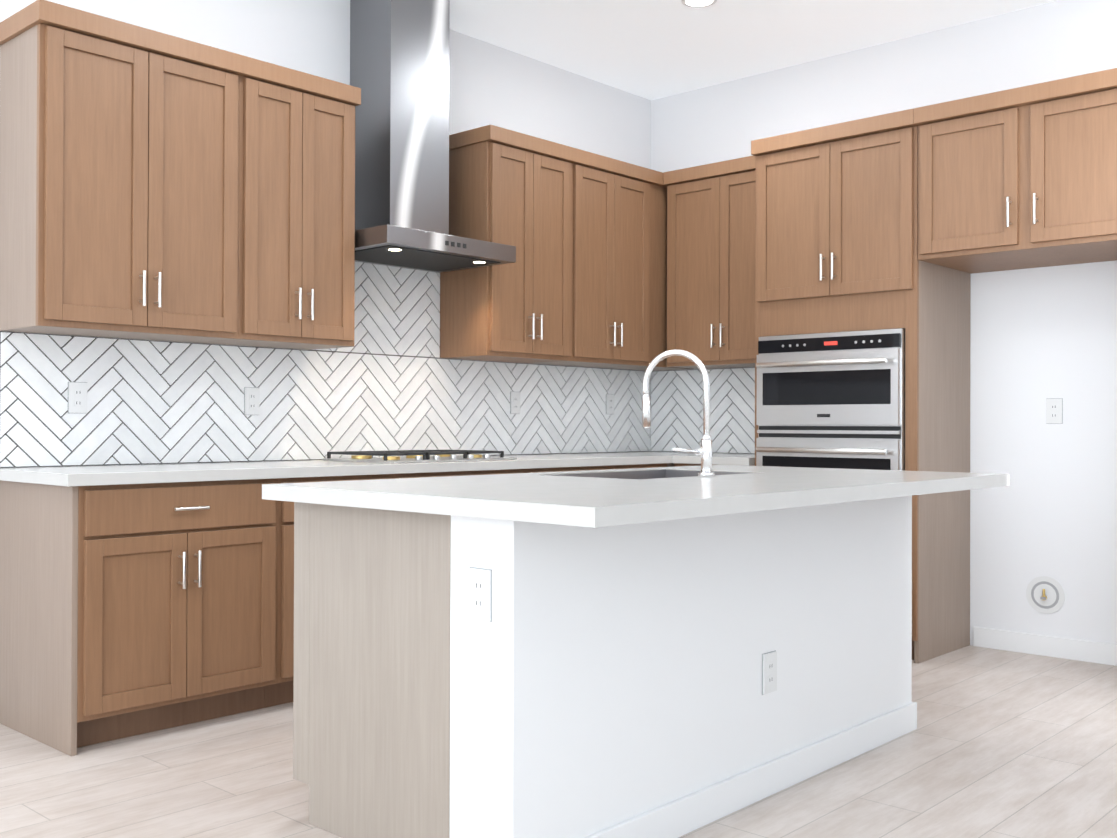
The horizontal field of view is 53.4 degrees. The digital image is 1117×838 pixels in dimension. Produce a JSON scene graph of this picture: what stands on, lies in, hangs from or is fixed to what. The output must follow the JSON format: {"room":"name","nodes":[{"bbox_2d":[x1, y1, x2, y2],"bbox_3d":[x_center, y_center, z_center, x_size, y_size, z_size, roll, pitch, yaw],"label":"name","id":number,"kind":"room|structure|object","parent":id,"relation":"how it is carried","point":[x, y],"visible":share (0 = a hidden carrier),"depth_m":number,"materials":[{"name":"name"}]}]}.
{"room":"kitchen","nodes":[
{"label":"kitchen","id":0,"kind":"room"},
{"bbox_2d":[0,0,650,467],"bbox_3d":[-2.342,-0.448,3.737,0.130,3.076,8.720,0,0,43],"label":"wall","id":1,"kind":"structure","parent":0,"point":[390,380],"depth_m":5.09,"materials":[{"name":"white tile"}]},
{"bbox_2d":[68,382,86,413],"bbox_3d":[-1.819,-0.081,4.205,0.008,0.119,0.074,0,0,43],"label":"electrical outlet","id":2,"kind":"object","parent":1,"relation":"attached to","point":[77,397],"visible":1,"depth_m":4.20,"materials":[{"name":"white plastic"}]},
{"bbox_2d":[0,0,263,344],"bbox_3d":[-1.601,-0.865,4.194,0.362,1.100,0.839,0,0,43],"label":"upper cabinet","id":3,"kind":"object","parent":1,"relation":"attached to","point":[156,186],"depth_m":4.00,"materials":[{"name":"brown wood"}]},
{"bbox_2d":[244,387,259,414],"bbox_3d":[-1.312,-0.076,4.757,0.008,0.119,0.074,0,0,43],"label":"electrical outlet","id":4,"kind":"object","parent":1,"relation":"attached to","point":[251,400],"visible":1,"depth_m":4.75,"materials":[{"name":"white plastic"}]},
{"bbox_2d":[232,61,360,349],"bbox_3d":[-1.203,-0.862,4.627,0.362,1.100,0.634,0,0,43],"label":"upper cabinet","id":5,"kind":"object","parent":1,"relation":"attached to","point":[309,120],"depth_m":4.56,"materials":[{"name":"brown wood"}]},
{"bbox_2d":[0,261,650,467],"bbox_3d":[-0.723,-0.319,5.412,0.010,1.013,3.819,0,0,43],"label":"backsplash","id":6,"kind":"structure","parent":1,"relation":"attached to","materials":[{"name":"grey tile"}]},
{"bbox_2d":[350,0,515,272],"bbox_3d":[-0.654,-1.349,5.087,0.550,1.244,0.760,0,0,43],"label":"range hood","id":7,"kind":"object","parent":1,"relation":"attached to","point":[399,63],"visible":0.92,"depth_m":5.05,"materials":[{"name":"silver metal"}]},
{"bbox_2d":[439,124,587,364],"bbox_3d":[-0.234,-0.853,5.684,0.362,1.100,0.674,0,0,43],"label":"upper cabinet","id":8,"kind":"object","parent":1,"relation":"attached to","point":[528,193],"depth_m":5.50,"materials":[{"name":"brown wood"}]},
{"bbox_2d":[510,392,519,413],"bbox_3d":[-0.230,-0.087,5.936,0.008,0.119,0.074,0,0,43],"label":"electrical outlet","id":9,"kind":"object","parent":1,"relation":"attached to","point":[514,402],"visible":1,"depth_m":5.93,"materials":[{"name":"white plastic"}]},
{"bbox_2d":[548,152,655,368],"bbox_3d":[0.142,-0.850,6.094,0.362,1.100,0.734,0,0,43],"label":"upper cabinet","id":10,"kind":"object","parent":1,"relation":"attached to","point":[621,195],"depth_m":6.06,"materials":[{"name":"brown wood"}]},
{"bbox_2d":[606,394,614,413],"bbox_3d":[0.304,-0.087,6.518,0.008,0.119,0.074,0,0,43],"label":"electrical outlet","id":11,"kind":"object","parent":1,"relation":"attached to","point":[610,403],"visible":1,"depth_m":6.51,"materials":[{"name":"white plastic"}]},
{"bbox_2d":[624,171,671,370],"bbox_3d":[0.419,-0.847,6.396,0.362,1.100,0.234,0,0,43],"label":"upper cabinet","id":12,"kind":"object","parent":1,"relation":"attached to","point":[661,190],"depth_m":6.34,"materials":[{"name":"brown wood"}]},
{"bbox_2d":[668,367,692,369],"bbox_3d":[0.599,-0.846,6.592,0.362,1.100,0.298,0,0,43],"label":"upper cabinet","id":13,"kind":"object","parent":1,"relation":"attached to","point":[673,368],"depth_m":6.56,"materials":[{"name":"brown wood"}]},
{"bbox_2d":[0,645,1116,837],"bbox_3d":[0.596,1.136,1.028,8.120,0.100,8.720,0,0,43],"label":"floor","id":14,"kind":"structure","parent":0,"point":[997,743],"depth_m":3.40,"materials":[{"name":"beige wood"}]},
{"bbox_2d":[0,477,303,755],"bbox_3d":[-1.505,0.657,4.103,0.622,0.876,0.844,0,0,43],"label":"base cabinet","id":15,"kind":"object","parent":14,"relation":"on","point":[128,610],"depth_m":3.83,"materials":[{"name":"brown wood"}]},
{"bbox_2d":[304,473,415,481],"bbox_3d":[-1.084,0.661,4.562,0.622,0.876,0.698,0,0,43],"label":"base cabinet","id":16,"kind":"object","parent":14,"relation":"on","point":[408,475],"depth_m":4.44,"materials":[{"name":"brown wood"}]},
{"bbox_2d":[416,468,543,477],"bbox_3d":[-0.634,0.665,5.052,0.622,0.876,0.928,0,0,43],"label":"base cabinet","id":17,"kind":"object","parent":14,"relation":"on","point":[485,472],"depth_m":4.92,"materials":[{"name":"brown wood"}]},
{"bbox_2d":[544,465,623,471],"bbox_3d":[-0.168,0.669,5.561,0.622,0.876,0.748,0,0,43],"label":"base cabinet","id":18,"kind":"object","parent":14,"relation":"on","point":[613,466],"depth_m":5.44,"materials":[{"name":"brown wood"}]},
{"bbox_2d":[293,496,916,837],"bbox_3d":[0.262,0.660,3.514,0.901,0.875,2.024,0,0,43],"label":"kitchen island","id":19,"kind":"object","parent":14,"relation":"on","point":[597,682],"visible":0.83,"depth_m":2.85,"materials":[{"name":"paint"}]},
{"bbox_2d":[468,567,491,621],"bbox_3d":[-0.180,0.401,2.542,0.074,0.119,0.008,0,0,43],"label":"outlet","id":20,"kind":"object","parent":19,"relation":"attached to","point":[479,593],"visible":1,"depth_m":2.54,"materials":[{"name":"white plastic"}]},
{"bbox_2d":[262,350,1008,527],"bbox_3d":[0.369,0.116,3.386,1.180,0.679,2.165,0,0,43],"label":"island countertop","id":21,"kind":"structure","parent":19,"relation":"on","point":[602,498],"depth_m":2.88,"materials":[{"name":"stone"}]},
{"bbox_2d":[552,470,746,478],"bbox_3d":[0.317,0.321,3.720,0.454,0.271,0.724,0,0,43],"label":"sink","id":22,"kind":"object","parent":21,"relation":"in","point":[617,474],"depth_m":3.96,"materials":[{"name":"silver metal"}]},
{"bbox_2d":[642,350,714,476],"bbox_3d":[0.359,-0.021,3.537,0.241,0.405,0.170,0,0,43],"label":"faucet","id":23,"kind":"object","parent":21,"relation":"on","point":[705,451],"depth_m":3.51,"materials":[{"name":"white metal"}]},
{"bbox_2d":[762,650,776,694],"bbox_3d":[0.619,0.742,3.251,0.008,0.119,0.074,0,0,43],"label":"outlet","id":24,"kind":"object","parent":19,"relation":"attached to","point":[769,672],"visible":1,"depth_m":3.24,"materials":[{"name":"white plastic"}]},
{"bbox_2d":[624,463,671,468],"bbox_3d":[0.176,0.672,5.935,0.622,0.876,0.564,0,0,43],"label":"base cabinet","id":25,"kind":"object","parent":14,"relation":"on","point":[664,464],"depth_m":5.82,"materials":[{"name":"brown wood"}]},
{"bbox_2d":[672,463,754,466],"bbox_3d":[0.998,0.675,5.994,0.498,0.876,0.622,0,0,43],"label":"base cabinet","id":26,"kind":"object","parent":14,"relation":"on","point":[673,464],"depth_m":5.91,"materials":[{"name":"brown wood"}]},
{"bbox_2d":[0,452,754,486],"bbox_3d":[-0.325,0.207,5.018,1.126,0.040,3.853,0,0,43],"label":"countertop","id":27,"kind":"structure","parent":26,"relation":"on","point":[68,476],"depth_m":4.33,"materials":[{"name":"stone"}]},
{"bbox_2d":[322,450,517,462],"bbox_3d":[-0.620,0.167,5.043,0.500,0.038,0.730,0,0,43],"label":"cooktop","id":28,"kind":"object","parent":27,"relation":"in","point":[411,456],"visible":1,"depth_m":4.92,"materials":[{"name":"silver metal"}]},
{"bbox_2d":[751,109,970,662],"bbox_3d":[1.473,-0.143,5.501,0.858,2.510,0.715,0,0,43],"label":"tall cabinet","id":29,"kind":"object","parent":14,"relation":"on","point":[862,336],"visible":0.81,"depth_m":5.26,"materials":[{"name":"brown wood"}]},
{"bbox_2d":[756,328,904,470],"bbox_3d":[1.295,0.132,5.324,0.761,1.087,0.217,0,0,43],"label":"oven","id":30,"kind":"object","parent":29,"relation":"in","point":[827,397],"depth_m":5.26,"materials":[{"name":"silver metal"}]},
{"bbox_2d":[450,0,1056,99],"bbox_3d":[0.607,-2.040,1.045,8.120,0.100,8.720,0,0,43],"label":"ceiling","id":31,"kind":"structure","parent":0,"point":[651,49],"depth_m":5.63,"materials":[{"name":"white paint"}]},
{"bbox_2d":[681,0,716,7],"bbox_3d":[0.661,-1.964,5.215,0.170,0.007,0.170,0,0,43],"label":"recessed light","id":32,"kind":"object","parent":31,"relation":"in","point":[697,3],"visible":1,"depth_m":5.24,"materials":[{"name":"white"}]},
{"bbox_2d":[650,0,1116,644],"bbox_3d":[3.553,-0.426,4.164,8.000,3.076,0.120,0,0,43],"label":"wall","id":33,"kind":"structure","parent":0,"point":[1038,336],"depth_m":5.32,"materials":[{"name":"white paint"}]},
{"bbox_2d":[651,367,754,453],"bbox_3d":[0.980,-0.048,6.433,1.116,0.492,0.010,0,0,43],"label":"backsplash","id":34,"kind":"structure","parent":33,"relation":"attached to","point":[676,408],"depth_m":6.56,"materials":[{"name":"grey tile"}]},
{"bbox_2d":[663,155,754,368],"bbox_3d":[0.986,-0.847,6.168,0.747,1.100,0.399,0,0,43],"label":"upper cabinet","id":35,"kind":"object","parent":33,"relation":"attached to","point":[711,266],"visible":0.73,"depth_m":6.08,"materials":[{"name":"brown wood"}]},
{"bbox_2d":[914,68,1116,273],"bbox_3d":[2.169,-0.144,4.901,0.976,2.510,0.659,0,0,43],"label":"upper cabinet","id":36,"kind":"object","parent":33,"relation":"attached to","point":[1024,177],"visible":1,"depth_m":4.73,"materials":[{"name":"brown wood"}]},
{"bbox_2d":[973,626,1116,665],"bbox_3d":[4.197,1.063,3.469,5.863,0.095,0.013,0,0,43],"label":"baseboard","id":37,"kind":"structure","parent":33,"relation":"attached to","point":[1069,648],"depth_m":5.20,"materials":[{"name":"white"}]},
{"bbox_2d":[1026,576,1064,613],"bbox_3d":[2.281,0.828,5.216,0.176,0.176,0.034,0,0,43],"label":"outlet box","id":38,"kind":"object","parent":33,"relation":"attached to","point":[1045,594],"visible":1,"depth_m":5.22,"materials":[{"name":"white plastic"}]},
{"bbox_2d":[1046,398,1062,423],"bbox_3d":[2.322,-0.037,5.203,0.074,0.119,0.008,0,0,43],"label":"outlet","id":39,"kind":"object","parent":33,"relation":"attached to","point":[1054,410],"visible":1,"depth_m":5.20,"materials":[{"name":"white plastic"}]}
]}

